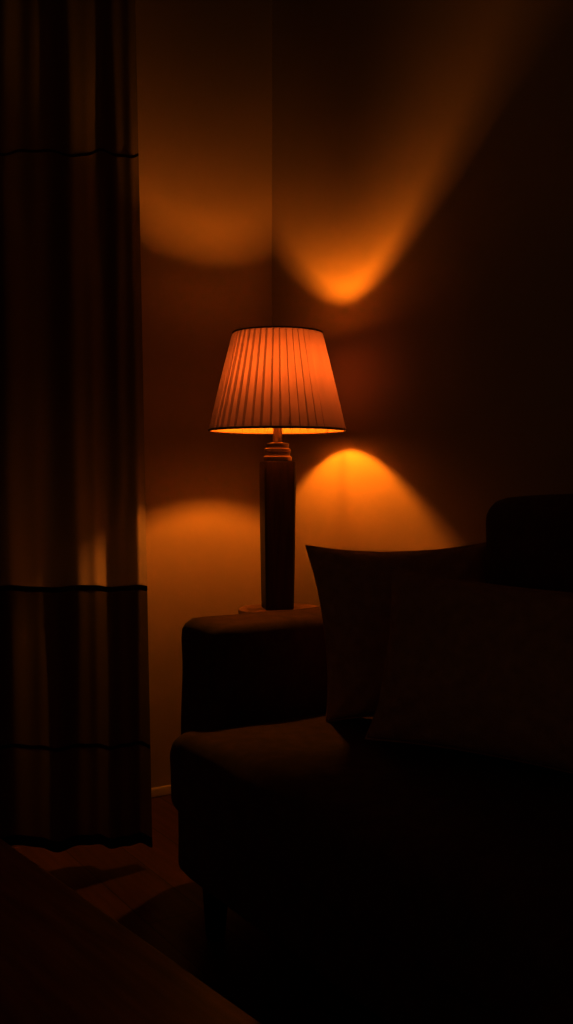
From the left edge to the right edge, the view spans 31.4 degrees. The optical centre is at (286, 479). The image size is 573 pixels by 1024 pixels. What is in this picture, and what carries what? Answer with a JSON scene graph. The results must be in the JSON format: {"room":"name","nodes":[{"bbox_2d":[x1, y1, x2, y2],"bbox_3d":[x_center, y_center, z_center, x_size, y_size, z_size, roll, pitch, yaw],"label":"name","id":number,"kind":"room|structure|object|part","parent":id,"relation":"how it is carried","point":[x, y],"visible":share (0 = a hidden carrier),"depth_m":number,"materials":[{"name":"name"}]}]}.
{"room":"living room","nodes":[
{"label":"living room","id":0,"kind":"room"},
{"bbox_2d":[12,795,387,1023],"bbox_3d":[-0.698,1.070,0.575,4.425,0.100,4.515,0,0,-32],"label":"floor","id":1,"kind":"structure","parent":0,"point":[145,889],"depth_m":2.31,"materials":[{"name":"brown wood"}]},
{"bbox_2d":[0,839,260,1023],"bbox_3d":[-0.481,0.810,1.243,0.580,0.420,1.150,0,0,-38],"label":"coffee table","id":2,"kind":"object","parent":1,"relation":"on","point":[64,959],"visible":1,"depth_m":1.25,"materials":[{"name":"brown wood"}]},
{"bbox_2d":[238,603,318,613],"bbox_3d":[-0.015,0.699,3.000,0.270,0.643,0.270,0,0,0],"label":"side table","id":3,"kind":"object","parent":1,"relation":"on","point":[256,607],"visible":0.1,"depth_m":2.99,"materials":[{"name":"brown wood"}]},
{"bbox_2d":[208,326,346,609],"bbox_3d":[-0.026,-0.028,3.000,0.408,0.810,0.408,0,0,28],"label":"table lamp","id":4,"kind":"object","parent":3,"relation":"on","point":[277,381],"visible":1,"depth_m":2.89,"materials":[{"name":"fabric"}]},
{"bbox_3d":[-0.026,-0.431,3.000,0.268,0.004,0.268,0,0,0],"label":"shade trim","id":5,"kind":"part","parent":4,"relation":"part of","materials":[{"name":"fabric"}]},
{"bbox_3d":[-0.026,-0.146,3.000,0.408,0.006,0.408,0,0,0],"label":"shade trim","id":6,"kind":"part","parent":4,"relation":"part of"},
{"bbox_3d":[-0.026,-0.288,3.000,0.404,0.285,0.404,0,0,0],"label":"lamp shade","id":7,"kind":"part","parent":4,"relation":"part of","materials":[{"name":"fabric"}]},
{"bbox_3d":[-0.026,-0.154,3.000,0.026,0.091,0.026,0,0,0],"label":"neck rod","id":8,"kind":"part","parent":4,"relation":"part of","materials":[{"name":"gold metal"}]},
{"bbox_2d":[170,494,572,1023],"bbox_3d":[0.438,0.521,1.913,0.839,0.997,1.928,0,0,-32],"label":"sofa","id":9,"kind":"object","parent":1,"relation":"on","point":[425,884],"visible":0.7,"depth_m":1.81,"materials":[{"name":"fabric"}]},
{"bbox_3d":[-0.158,0.948,2.272,0.064,0.145,0.064,0,0,-32],"label":"leg","id":10,"kind":"part","parent":9,"relation":"part of","materials":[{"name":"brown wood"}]},
{"bbox_3d":[0.062,0.617,2.671,0.673,0.552,0.243,0,0,-32],"label":"arm","id":11,"kind":"part","parent":9,"relation":"part of","materials":[{"name":"fabric"}]},
{"bbox_2d":[170,714,572,1023],"bbox_3d":[0.402,0.645,1.841,0.701,0.220,1.471,0,0,-32],"label":"seat cushion","id":12,"kind":"object","parent":9,"relation":"on","point":[453,868],"depth_m":1.68,"materials":[{"name":"fabric"}]},
{"bbox_2d":[305,542,485,721],"bbox_3d":[0.281,0.346,2.331,0.504,0.414,0.224,0,0,18],"label":"throw pillow","id":13,"kind":"object","parent":9,"relation":"on","point":[354,587],"visible":0.55,"depth_m":2.29,"materials":[{"name":"fabric"}]},
{"bbox_2d":[365,565,572,773],"bbox_3d":[0.436,0.363,1.925,0.608,0.376,0.220,0,0,28],"label":"throw pillow","id":14,"kind":"object","parent":9,"relation":"on","point":[481,668],"visible":1,"depth_m":1.88,"materials":[{"name":"fabric"}]},
{"bbox_2d":[486,494,572,591],"bbox_3d":[0.621,0.293,2.042,0.184,0.542,0.532,0,0,-32],"label":"cushion","id":15,"kind":"object","parent":9,"relation":"on","point":[529,539],"depth_m":2.09,"materials":[{"name":"fabric"}]},
{"bbox_2d":[135,0,271,787],"bbox_3d":[-1.910,-0.380,2.420,4.325,2.800,0.100,0,0,-32],"label":"wall","id":16,"kind":"structure","parent":0,"point":[204,67],"depth_m":3.37,"materials":[{"name":"paint"}]},
{"bbox_2d":[151,785,170,797],"bbox_3d":[-1.838,1.005,2.399,4.225,0.030,0.014,0,0,-32],"label":"baseboard","id":17,"kind":"structure","parent":16,"relation":"attached to","point":[162,790],"depth_m":3.29,"materials":[{"name":"paint"}]},
{"bbox_2d":[272,0,572,605],"bbox_3d":[1.136,-0.380,1.721,0.100,2.800,4.515,0,0,-32],"label":"wall","id":18,"kind":"structure","parent":0,"point":[422,150],"depth_m":2.82,"materials":[{"name":"paint"}]},
{"bbox_3d":[-0.698,-1.830,0.575,4.425,0.100,4.515,0,0,-32],"label":"ceiling","id":19,"kind":"structure","parent":0,"visible":0},
{"bbox_2d":[0,0,151,851],"bbox_3d":[-0.732,-0.406,2.673,0.840,2.745,0.090,0,0,-4],"label":"curtain","id":20,"kind":"object","parent":19,"relation":"hanging from","point":[75,755],"visible":1,"depth_m":2.69,"materials":[{"name":"fabric"}]}
]}

